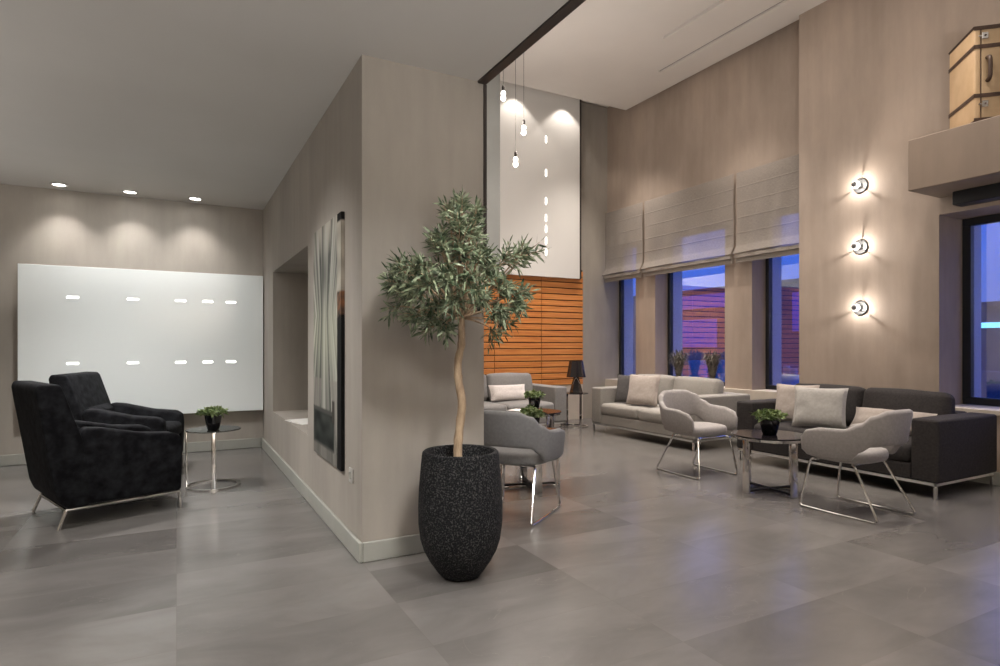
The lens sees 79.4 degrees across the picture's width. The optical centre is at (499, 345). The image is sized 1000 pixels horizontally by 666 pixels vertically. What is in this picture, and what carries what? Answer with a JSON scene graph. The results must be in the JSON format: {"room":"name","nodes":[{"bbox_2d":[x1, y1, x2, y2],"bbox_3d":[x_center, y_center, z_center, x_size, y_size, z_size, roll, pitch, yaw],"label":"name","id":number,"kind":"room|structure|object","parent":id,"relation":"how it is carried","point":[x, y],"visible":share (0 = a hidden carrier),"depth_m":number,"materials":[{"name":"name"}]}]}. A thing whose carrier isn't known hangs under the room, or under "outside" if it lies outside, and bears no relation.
{"room":"hotel lobby","nodes":[
{"label":"hotel lobby","id":0,"kind":"room"},
{"bbox_2d":[0,184,262,454],"bbox_3d":[-4.402,-0.210,6.404,3.506,2.820,0.150,0,0,-28],"label":"wall","id":1,"kind":"structure","parent":0,"point":[40,226],"depth_m":6.45,"materials":[{"name":"beige paint"}]},
{"bbox_2d":[0,438,260,465],"bbox_3d":[-4.367,1.144,6.325,3.474,0.112,0.022,0,0,-28],"label":"baseboard","id":2,"kind":"structure","parent":1,"relation":"attached to","point":[12,459],"depth_m":6.86,"materials":[{"name":"paint"}]},
{"bbox_2d":[18,263,262,413],"bbox_3d":[-3.810,-0.035,6.567,2.285,1.570,0.122,0,0,-28],"label":"light panel","id":3,"kind":"object","parent":1,"relation":"attached to","point":[184,342],"visible":0.92,"depth_m":6.50,"materials":[{"name":"white glass"}]},
{"bbox_2d":[0,0,568,209],"bbox_3d":[-1.612,-1.695,2.029,4.280,0.150,10.500,0,0,-28],"label":"ceiling","id":4,"kind":"structure","parent":0,"point":[213,101],"depth_m":3.54,"materials":[{"name":"paint"}]},
{"bbox_2d":[50,182,67,186],"bbox_3d":[-4.414,-1.613,6.029,0.156,0.011,0.156,0,0,-28],"label":"recessed light","id":5,"kind":"object","parent":4,"relation":"in","point":[51,183],"visible":1,"depth_m":6.02,"materials":[{"name":"white paint"}]},
{"bbox_2d":[121,190,137,193],"bbox_3d":[-3.881,-1.613,6.315,0.156,0.011,0.156,0,0,-28],"label":"recessed light","id":6,"kind":"object","parent":4,"relation":"in","point":[124,191],"visible":1,"depth_m":6.30,"materials":[{"name":"white"}]},
{"bbox_2d":[187,197,202,200],"bbox_3d":[-3.344,-1.613,6.604,0.156,0.011,0.156,0,0,-28],"label":"recessed light","id":7,"kind":"object","parent":4,"relation":"in","point":[190,198],"visible":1,"depth_m":6.60,"materials":[{"name":"white"}]},
{"bbox_2d":[478,0,585,83],"bbox_3d":[1.310,-1.623,1.048,0.056,0.031,6.007,0,0,-28],"label":"trim","id":8,"kind":"structure","parent":4,"relation":"attached to","point":[570,6],"depth_m":3.16,"materials":[{"name":"brown metal"}]},
{"bbox_2d":[263,55,483,542],"bbox_3d":[-1.626,-1.425,5.744,0.758,5.250,5.041,0,0,-28],"label":"wall pillar","id":9,"kind":"structure","parent":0,"point":[395,138],"depth_m":3.55,"materials":[{"name":"beige paint"}]},
{"bbox_2d":[285,418,307,424],"bbox_3d":[-1.792,0.687,5.533,0.220,0.019,0.420,0,0,-40],"label":"magazine","id":10,"kind":"object","parent":9,"relation":"on","point":[304,421],"visible":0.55,"depth_m":5.48,"materials":[{"name":"white paper"}]},
{"bbox_2d":[261,437,362,562],"bbox_3d":[-1.799,1.144,5.241,0.022,0.112,4.362,0,0,-28],"label":"baseboard","id":11,"kind":"structure","parent":9,"relation":"attached to","point":[349,540],"depth_m":4.20,"materials":[{"name":"paint"}]},
{"bbox_2d":[314,211,344,470],"bbox_3d":[-1.155,-0.029,4.039,0.023,1.585,0.831,0,0,-28],"label":"painting","id":12,"kind":"object","parent":9,"relation":"attached to","point":[329,240],"visible":1,"depth_m":3.92,"materials":[{"name":"black fabric"}]},
{"bbox_2d":[349,467,353,483],"bbox_3d":[-0.874,0.757,3.526,0.014,0.085,0.080,0,0,-28],"label":"wall socket","id":13,"kind":"object","parent":9,"relation":"attached to","point":[351,471],"visible":1,"depth_m":3.50,"materials":[{"name":"white plastic"}]},
{"bbox_2d":[362,534,423,562],"bbox_3d":[-0.427,1.144,3.511,0.758,0.112,0.016,0,0,-28],"label":"baseboard","id":14,"kind":"structure","parent":9,"relation":"attached to","point":[375,550],"depth_m":3.40,"materials":[{"name":"paint"}]},
{"bbox_2d":[483,84,486,246],"bbox_3d":[-0.099,-1.079,3.717,0.022,1.058,0.036,0,0,-28],"label":"trim","id":15,"kind":"structure","parent":9,"relation":"attached to","point":[484,85],"depth_m":3.70,"materials":[{"name":"brown metal"}]},
{"bbox_2d":[486,73,499,263],"bbox_3d":[-0.587,-2.422,7.926,1.270,2.685,0.120,0,0,-28],"label":"wall","id":16,"kind":"structure","parent":0,"point":[493,87],"depth_m":8.13,"materials":[{"name":"white paint"}]},
{"bbox_2d":[0,418,999,665],"bbox_3d":[0.589,1.260,3.552,9.600,0.120,11.100,0,0,-28],"label":"floor","id":17,"kind":"structure","parent":0,"point":[638,563],"depth_m":3.09,"materials":[{"name":"tile"}]},
{"bbox_2d":[11,381,182,530],"bbox_3d":[-2.904,0.725,4.378,0.720,0.958,0.906,0,0,41],"label":"armchair","id":18,"kind":"object","parent":17,"relation":"on","point":[74,464],"visible":1,"depth_m":4.08,"materials":[{"name":"black fabric"}]},
{"bbox_2d":[49,372,183,466],"bbox_3d":[-3.485,0.725,5.567,0.906,0.958,0.720,0,0,-14],"label":"armchair","id":19,"kind":"object","parent":17,"relation":"on","point":[86,395],"visible":0.45,"depth_m":5.36,"materials":[{"name":"black fabric"}]},
{"bbox_2d":[88,403,113,410],"bbox_3d":[-3.650,0.657,5.525,0.077,0.234,0.464,0,0,-14],"label":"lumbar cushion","id":20,"kind":"object","parent":19,"relation":"on","point":[106,406],"depth_m":5.56,"materials":[{"name":"black fabric"}]},
{"bbox_2d":[166,421,181,433],"bbox_3d":[-3.337,0.795,5.605,0.601,0.169,0.464,0,0,-14],"label":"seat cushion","id":21,"kind":"object","parent":19,"relation":"on","point":[172,426],"depth_m":5.68,"materials":[{"name":"black fabric"}]},
{"bbox_2d":[185,425,240,491],"bbox_3d":[-2.461,0.955,5.171,0.436,0.490,0.436,0,0,-25],"label":"side table","id":22,"kind":"object","parent":17,"relation":"on","point":[223,428],"visible":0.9,"depth_m":5.02,"materials":[{"name":"silver glass"}]},
{"bbox_2d":[195,405,228,429],"bbox_3d":[-2.440,0.605,5.113,0.238,0.208,0.243,0,0,-44],"label":"potted plant","id":23,"kind":"object","parent":22,"relation":"on","point":[213,420],"visible":1,"depth_m":5.07,"materials":[{"name":"green plant"}]},
{"bbox_2d":[378,188,548,580],"bbox_3d":[-0.194,0.179,3.095,0.759,2.042,0.875,0,0,41],"label":"tree","id":24,"kind":"object","parent":17,"relation":"on","point":[460,506],"visible":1,"depth_m":2.97,"materials":[{"name":"green plant"}]},
{"bbox_2d":[484,410,564,526],"bbox_3d":[0.107,0.819,4.314,0.642,0.767,0.613,0,0,25],"label":"tub chair","id":25,"kind":"object","parent":17,"relation":"on","point":[519,439],"visible":0.68,"depth_m":4.07,"materials":[{"name":"grey fabric"}]},
{"bbox_2d":[484,373,566,429],"bbox_3d":[-0.109,0.795,8.528,1.927,0.809,0.960,0,0,-28],"label":"sofa","id":26,"kind":"object","parent":17,"relation":"on","point":[555,397],"visible":0.36,"depth_m":8.57,"materials":[{"name":"grey fabric"}]},
{"bbox_2d":[484,375,487,400],"bbox_3d":[-0.535,0.595,8.517,0.760,0.407,0.250,0,0,-28],"label":"cushion","id":27,"kind":"object","parent":26,"relation":"on","point":[485,376],"depth_m":8.60,"materials":[{"name":"grey fabric"}]},
{"bbox_2d":[484,401,506,410],"bbox_3d":[-0.391,0.868,8.253,0.753,0.182,0.740,0,0,-28],"label":"seat cushion","id":28,"kind":"object","parent":26,"relation":"on","point":[488,405],"depth_m":8.07,"materials":[{"name":"grey fabric"}]},
{"bbox_2d":[488,384,527,400],"bbox_3d":[0.114,0.665,8.597,0.600,0.222,0.172,0,0,-28],"label":"pillow","id":29,"kind":"object","parent":26,"relation":"on","point":[498,392],"visible":0.98,"depth_m":8.53,"materials":[{"name":"white fabric"}]},
{"bbox_2d":[486,373,532,400],"bbox_3d":[0.137,0.597,8.875,0.754,0.402,0.244,0,0,-28],"label":"cushion","id":30,"kind":"object","parent":26,"relation":"on","point":[497,378],"depth_m":8.78,"materials":[{"name":"grey fabric"}]},
{"bbox_2d":[486,400,553,409],"bbox_3d":[0.274,0.869,8.611,0.754,0.182,0.744,0,0,-28],"label":"seat cushion","id":31,"kind":"object","parent":26,"relation":"on","point":[510,404],"depth_m":8.39,"materials":[{"name":"grey fabric"}]},
{"bbox_2d":[500,427,565,492],"bbox_3d":[0.260,0.965,5.157,0.600,0.470,0.600,0,0,-19],"label":"coffee table","id":32,"kind":"object","parent":17,"relation":"on","point":[522,470],"visible":0.31,"depth_m":5.13,"materials":[{"name":"silver metal"}]},
{"bbox_2d":[520,404,546,422],"bbox_3d":[0.281,0.613,5.167,0.256,0.232,0.245,0,0,17],"label":"potted plant","id":33,"kind":"object","parent":32,"relation":"on","point":[528,410],"visible":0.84,"depth_m":5.13,"materials":[{"name":"green plant"}]},
{"bbox_2d":[511,408,561,427],"bbox_3d":[0.391,0.965,6.772,0.600,0.470,0.600,0,0,-43],"label":"coffee table","id":34,"kind":"object","parent":17,"relation":"on","point":[551,413],"visible":0.17,"depth_m":6.60,"materials":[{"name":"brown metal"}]},
{"bbox_2d":[524,389,545,408],"bbox_3d":[0.387,0.612,6.974,0.284,0.234,0.258,0,0,-28],"label":"potted plant","id":35,"kind":"object","parent":34,"relation":"on","point":[533,400],"visible":0.94,"depth_m":6.92,"materials":[{"name":"green plant"}]},
{"bbox_2d":[559,392,587,427],"bbox_3d":[1.104,0.950,9.016,0.436,0.500,0.436,0,0,-22],"label":"side table","id":36,"kind":"object","parent":17,"relation":"on","point":[580,424],"visible":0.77,"depth_m":8.82,"materials":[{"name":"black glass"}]},
{"bbox_2d":[567,361,585,392],"bbox_3d":[1.140,0.462,9.013,0.285,0.475,0.300,0,0,7],"label":"table lamp","id":37,"kind":"object","parent":36,"relation":"on","point":[576,370],"visible":1,"depth_m":8.93,"materials":[{"name":"black metal"}]},
{"bbox_2d":[592,374,749,450],"bbox_3d":[2.156,0.795,7.890,0.960,0.809,1.927,0,0,-28],"label":"sofa","id":38,"kind":"object","parent":17,"relation":"on","point":[646,419],"visible":0.56,"depth_m":7.65,"materials":[{"name":"grey fabric"}]},
{"bbox_2d":[614,374,629,401],"bbox_3d":[1.775,0.586,8.242,0.400,0.380,0.187,0,0,33],"label":"pillow","id":39,"kind":"object","parent":38,"relation":"on","point":[623,381],"visible":0.43,"depth_m":8.25,"materials":[{"name":"fabric"}]},
{"bbox_2d":[601,402,658,418],"bbox_3d":[1.881,0.868,8.172,0.740,0.182,0.753,0,0,-28],"label":"seat cushion","id":40,"kind":"object","parent":38,"relation":"on","point":[609,410],"depth_m":7.99,"materials":[{"name":"grey fabric"}]},
{"bbox_2d":[626,374,660,405],"bbox_3d":[1.881,0.576,7.909,0.440,0.399,0.200,0,0,38],"label":"pillow","id":41,"kind":"object","parent":38,"relation":"on","point":[643,389],"visible":1,"depth_m":7.85,"materials":[{"name":"beige fabric"}]},
{"bbox_2d":[638,407,661,423],"bbox_3d":[2.239,0.869,7.507,0.744,0.182,0.754,0,0,-28],"label":"seat cushion","id":42,"kind":"object","parent":38,"relation":"on","point":[647,415],"depth_m":7.49,"materials":[{"name":"grey fabric"}]},
{"bbox_2d":[638,374,675,403],"bbox_3d":[2.146,0.595,8.316,0.250,0.407,0.760,0,0,-28],"label":"cushion","id":43,"kind":"object","parent":38,"relation":"on","point":[666,382],"depth_m":8.04,"materials":[{"name":"grey fabric"}]},
{"bbox_2d":[673,377,724,394],"bbox_3d":[2.503,0.597,7.644,0.244,0.402,0.754,0,0,-28],"label":"cushion","id":44,"kind":"object","parent":38,"relation":"on","point":[698,385],"depth_m":7.50,"materials":[{"name":"grey fabric"}]},
{"bbox_2d":[656,390,737,479],"bbox_3d":[1.855,0.819,5.739,0.642,0.767,0.614,0,0,-26],"label":"tub chair","id":45,"kind":"object","parent":17,"relation":"on","point":[676,406],"visible":1,"depth_m":5.71,"materials":[{"name":"grey fabric"}]},
{"bbox_2d":[731,429,802,497],"bbox_3d":[2.236,0.965,4.987,0.600,0.470,0.600,0,0,-28],"label":"coffee table","id":46,"kind":"object","parent":17,"relation":"on","point":[748,436],"visible":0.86,"depth_m":4.87,"materials":[{"name":"silver glass"}]},
{"bbox_2d":[750,408,788,434],"bbox_3d":[2.223,0.622,4.985,0.295,0.214,0.296,0,0,36],"label":"potted plant","id":47,"kind":"object","parent":46,"relation":"on","point":[769,425],"visible":1,"depth_m":4.92,"materials":[{"name":"green plant"}]},
{"bbox_2d":[799,409,915,524],"bbox_3d":[2.602,0.819,4.369,0.642,0.767,0.613,0,0,-29],"label":"tub chair","id":48,"kind":"object","parent":17,"relation":"on","point":[881,435],"visible":1,"depth_m":4.18,"materials":[{"name":"grey fabric"}]},
{"bbox_2d":[737,383,996,499],"bbox_3d":[3.358,0.795,5.738,0.960,0.809,1.927,0,0,-28],"label":"sofa","id":49,"kind":"object","parent":17,"relation":"on","point":[950,446],"visible":0.5,"depth_m":5.01,"materials":[{"name":"grey fabric"}]},
{"bbox_2d":[775,383,819,420],"bbox_3d":[3.022,0.584,6.149,0.420,0.384,0.174,0,0,45],"label":"pillow","id":50,"kind":"object","parent":49,"relation":"on","point":[785,398],"visible":0.41,"depth_m":6.17,"materials":[{"name":"beige fabric"}]},
{"bbox_2d":[754,421,848,444],"bbox_3d":[3.083,0.868,6.019,0.740,0.182,0.753,0,0,-28],"label":"seat cushion","id":51,"kind":"object","parent":49,"relation":"on","point":[784,425],"depth_m":5.88,"materials":[{"name":"grey fabric"}]},
{"bbox_2d":[791,386,848,428],"bbox_3d":[3.055,0.586,5.756,0.470,0.380,0.189,0,0,38],"label":"pillow","id":52,"kind":"object","parent":49,"relation":"on","point":[821,407],"visible":0.99,"depth_m":5.70,"materials":[{"name":"grey fabric"}]},
{"bbox_2d":[795,383,864,425],"bbox_3d":[3.348,0.595,6.163,0.250,0.407,0.760,0,0,-28],"label":"cushion","id":53,"kind":"object","parent":49,"relation":"on","point":[855,395],"depth_m":5.85,"materials":[{"name":"grey fabric"}]},
{"bbox_2d":[848,407,936,434],"bbox_3d":[3.506,0.674,5.403,0.175,0.204,0.700,0,0,-28],"label":"pillow","id":54,"kind":"object","parent":49,"relation":"on","point":[862,414],"visible":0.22,"depth_m":5.54,"materials":[{"name":"beige fabric"}]},
{"bbox_2d":[888,435,910,461],"bbox_3d":[3.441,0.869,5.355,0.744,0.182,0.754,0,0,-28],"label":"seat cushion","id":55,"kind":"object","parent":49,"relation":"on","point":[903,454],"depth_m":4.91,"materials":[{"name":"grey fabric"}]},
{"bbox_2d":[862,388,955,415],"bbox_3d":[3.705,0.597,5.492,0.244,0.402,0.754,0,0,-28],"label":"cushion","id":56,"kind":"object","parent":49,"relation":"on","point":[933,402],"depth_m":5.39,"materials":[{"name":"grey fabric"}]},
{"bbox_2d":[581,100,609,107],"bbox_3d":[2.448,-4.110,4.551,5.380,0.100,11.100,0,0,-28],"label":"ceiling slab","id":57,"kind":"structure","parent":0,"point":[581,100],"depth_m":10.08,"materials":[{"name":"paint"}]},
{"bbox_2d":[581,102,618,417],"bbox_3d":[-0.088,-1.425,9.318,5.334,5.250,0.200,0,0,-28],"label":"wall","id":58,"kind":"structure","parent":0,"point":[600,301],"depth_m":10.11,"materials":[{"name":"beige paint"}]},
{"bbox_2d":[484,270,582,384],"bbox_3d":[-0.505,-0.310,8.947,4.230,1.880,0.060,0,0,-28],"label":"window blind","id":59,"kind":"object","parent":58,"relation":"attached to","point":[544,346],"visible":0.33,"depth_m":9.56,"materials":[{"name":"brown wood"}]},
{"bbox_2d":[499,81,580,278],"bbox_3d":[0.458,-2.560,9.411,1.915,2.940,0.152,0,0,-28],"label":"light panel","id":60,"kind":"object","parent":58,"relation":"attached to","point":[540,197],"visible":0.7,"depth_m":9.45,"materials":[{"name":"white paint"}]},
{"bbox_2d":[555,384,582,419],"bbox_3d":[-0.511,0.917,8.949,4.238,0.564,0.050,0,0,-28],"label":"trim","id":61,"kind":"structure","parent":58,"relation":"attached to","point":[573,400],"depth_m":9.84,"materials":[{"name":"paint"}]},
{"bbox_2d":[500,0,826,109],"bbox_3d":[2.394,-3.820,4.028,4.630,0.100,10.230,0,0,-28],"label":"ceiling","id":62,"kind":"structure","parent":0,"point":[612,53],"depth_m":7.48,"materials":[{"name":"paint"}]},
{"bbox_2d":[501,85,505,100],"bbox_3d":[0.035,-3.192,6.421,0.056,1.153,0.056,0,0,-28],"label":"pendant light","id":63,"kind":"object","parent":62,"relation":"hanging from","point":[503,97],"visible":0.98,"depth_m":6.41,"materials":[{"name":"white glass"}]},
{"bbox_2d":[513,60,517,166],"bbox_3d":[0.168,-2.846,6.470,0.056,1.843,0.056,0,0,-28],"label":"pendant light","id":64,"kind":"object","parent":62,"relation":"hanging from","point":[515,159],"visible":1,"depth_m":6.47,"materials":[{"name":"white glass"}]},
{"bbox_2d":[521,120,525,134],"bbox_3d":[0.256,-3.022,6.495,0.056,1.493,0.056,0,0,-28],"label":"pendant light","id":65,"kind":"object","parent":62,"relation":"hanging from","point":[523,132],"visible":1,"depth_m":6.48,"materials":[{"name":"white glass"}]},
{"bbox_2d":[660,0,783,70],"bbox_3d":[4.312,-3.801,4.335,0.020,0.038,8.935,0,0,-28],"label":"trim","id":66,"kind":"structure","parent":62,"relation":"attached to","point":[783,0],"depth_m":7.26,"materials":[{"name":"black metal"}]},
{"bbox_2d":[605,20,980,404],"bbox_3d":[3.266,-1.425,8.077,0.600,5.250,5.162,0,0,-28],"label":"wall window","id":67,"kind":"structure","parent":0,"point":[739,113],"depth_m":8.04,"materials":[{"name":"brown paint"}]},
{"bbox_2d":[619,280,623,374],"bbox_3d":[2.246,-0.570,10.050,0.070,2.256,0.716,0,0,-28],"label":"window","id":68,"kind":"structure","parent":67,"relation":"attached to","point":[621,282],"depth_m":10.32,"materials":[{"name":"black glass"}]},
{"bbox_2d":[602,202,642,282],"bbox_3d":[1.997,-2.774,9.777,0.129,3.408,0.925,0,0,-28],"label":"blind","id":69,"kind":"object","parent":67,"relation":"attached to","point":[623,227],"visible":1,"depth_m":9.75,"materials":[{"name":"fabric"}]},
{"bbox_2d":[669,349,690,376],"bbox_3d":[2.633,0.301,8.937,0.341,0.513,0.492,0,0,-28],"label":"grass plant","id":70,"kind":"object","parent":67,"relation":"on","point":[678,361],"visible":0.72,"depth_m":8.88,"materials":[{"name":"plant"}]},
{"bbox_2d":[641,174,733,276],"bbox_3d":[2.638,-2.774,8.584,0.129,3.408,1.693,0,0,-28],"label":"blind","id":71,"kind":"object","parent":67,"relation":"attached to","point":[691,228],"visible":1,"depth_m":8.48,"materials":[{"name":"fabric"}]},
{"bbox_2d":[668,273,724,382],"bbox_3d":[2.939,-0.570,8.759,0.070,2.256,1.326,0,0,-28],"label":"window","id":72,"kind":"structure","parent":67,"relation":"attached to","point":[670,275],"depth_m":9.29,"materials":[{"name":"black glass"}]},
{"bbox_2d":[698,350,722,378],"bbox_3d":[2.934,0.308,8.357,0.360,0.498,0.468,0,0,-28],"label":"grass plant","id":73,"kind":"object","parent":67,"relation":"on","point":[712,360],"visible":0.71,"depth_m":8.33,"materials":[{"name":"plant"}]},
{"bbox_2d":[733,154,798,262],"bbox_3d":[3.291,-2.774,7.368,0.129,3.408,0.975,0,0,-28],"label":"blind","id":74,"kind":"object","parent":67,"relation":"attached to","point":[767,194],"visible":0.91,"depth_m":7.37,"materials":[{"name":"fabric"}]},
{"bbox_2d":[766,258,776,389],"bbox_3d":[3.647,-0.570,7.442,0.070,2.256,0.796,0,0,-28],"label":"window","id":75,"kind":"structure","parent":67,"relation":"attached to","point":[769,385],"depth_m":7.74,"materials":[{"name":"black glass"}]},
{"bbox_2d":[799,0,999,471],"bbox_3d":[5.426,-1.425,3.898,0.750,5.250,7.130,0,0,-28],"label":"wall","id":76,"kind":"structure","parent":0,"point":[874,78],"depth_m":6.08,"materials":[{"name":"brown paint"}]},
{"bbox_2d":[851,178,867,192],"bbox_3d":[3.683,-1.660,6.209,0.134,0.156,0.156,0,0,-28],"label":"wall light","id":77,"kind":"object","parent":76,"relation":"attached to","point":[860,185],"visible":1,"depth_m":6.20,"materials":[{"name":"grey metal"}]},
{"bbox_2d":[851,239,867,254],"bbox_3d":[3.683,-1.026,6.209,0.134,0.156,0.156,0,0,-28],"label":"wall light","id":78,"kind":"object","parent":76,"relation":"attached to","point":[859,247],"visible":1,"depth_m":6.20,"materials":[{"name":"silver metal"}]},
{"bbox_2d":[851,300,867,314],"bbox_3d":[3.683,-0.394,6.209,0.134,0.156,0.156,0,0,-28],"label":"wall light","id":79,"kind":"object","parent":76,"relation":"attached to","point":[860,307],"visible":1,"depth_m":6.20,"materials":[{"name":"silver metal"}]},
{"bbox_2d":[956,404,999,415],"bbox_3d":[5.200,0.579,3.929,0.440,0.042,4.000,0,0,-28],"label":"trim","id":80,"kind":"structure","parent":76,"relation":"attached to","point":[967,408],"depth_m":5.37,"materials":[{"name":"stone"}]},
{"bbox_2d":[962,214,999,406],"bbox_3d":[5.424,-0.330,4.050,0.070,1.776,3.996,0,0,-28],"label":"window","id":81,"kind":"structure","parent":76,"relation":"in","point":[968,224],"depth_m":5.75,"materials":[{"name":"black metal"}]},
{"bbox_2d":[968,472,999,485],"bbox_3d":[5.078,1.145,3.716,0.034,0.110,7.119,0,0,-28],"label":"baseboard","id":82,"kind":"structure","parent":76,"relation":"attached to","point":[986,480],"depth_m":5.22,"materials":[{"name":"paint"}]},
{"bbox_2d":[908,115,999,197],"bbox_3d":[4.755,-1.601,3.804,0.519,0.452,3.800,0,0,-28],"label":"ledge","id":83,"kind":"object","parent":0,"point":[941,164],"depth_m":5.05,"materials":[{"name":"paint"}]},
{"bbox_2d":[948,24,999,128],"bbox_3d":[4.027,-2.217,5.085,0.218,0.794,0.524,0,0,16],"label":"suitcase","id":84,"kind":"object","parent":83,"relation":"on","point":[974,71],"visible":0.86,"depth_m":4.92,"materials":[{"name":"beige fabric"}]},
{"bbox_2d":[952,183,999,206],"bbox_3d":[4.460,-1.315,4.735,0.159,0.119,1.520,0,0,-28],"label":"blind cassette","id":85,"kind":"object","parent":83,"relation":"attached to","point":[987,193],"visible":1,"depth_m":5.21,"materials":[{"name":"black metal"}]},
{"label":"outside","id":86,"kind":"structure","parent":0,"visible":0},
{"bbox_3d":[60.288,9.950,49.422,127.000,0.500,150.000,0,0,-28],"label":"ground","id":87,"kind":"structure","parent":86,"visible":0},
{"bbox_2d":[633,278,798,364],"bbox_3d":[37.668,0.650,88.352,14.400,18.100,38.400,0,0,-28],"label":"building","id":88,"kind":"structure","parent":87,"relation":"on","point":[703,310],"depth_m":86.54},
{"bbox_2d":[981,301,999,370],"bbox_3d":[42.440,3.150,47.779,10.400,13.100,16.400,0,0,-28],"label":"building","id":89,"kind":"structure","parent":87,"relation":"on","point":[990,311],"depth_m":46.18,"materials":[{"name":"blue"}]},
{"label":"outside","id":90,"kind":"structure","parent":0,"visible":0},
{"bbox_3d":[6.443,1.262,9.138,5.999,0.115,22.000,0,0,-28],"label":"terrace","id":91,"kind":"object","parent":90,"visible":0},
{"bbox_2d":[688,360,707,377],"bbox_3d":[3.212,0.720,9.763,0.300,0.970,0.300,0,0,-28],"label":"planter","id":92,"kind":"object","parent":91,"relation":"on","point":[696,369],"visible":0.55,"depth_m":9.64,"materials":[{"name":"ceramic"}]},
{"bbox_2d":[715,360,724,381],"bbox_3d":[3.458,0.710,9.305,0.280,0.990,0.280,0,0,-28],"label":"planter","id":93,"kind":"object","parent":91,"relation":"on","point":[720,374],"visible":0.14,"depth_m":9.19,"materials":[{"name":"ceramic"}]},
{"bbox_2d":[781,375,798,384],"bbox_3d":[3.997,0.805,8.301,0.300,0.800,0.300,0,0,-28],"label":"planter","id":94,"kind":"object","parent":91,"relation":"on","point":[788,380],"visible":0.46,"depth_m":8.17,"materials":[{"name":"ceramic"}]},
{"bbox_2d":[633,360,999,398],"bbox_3d":[8.953,0.828,10.487,0.300,0.755,22.000,0,0,-28],"label":"wall","id":95,"kind":"structure","parent":91,"relation":"on","point":[990,380],"depth_m":10.72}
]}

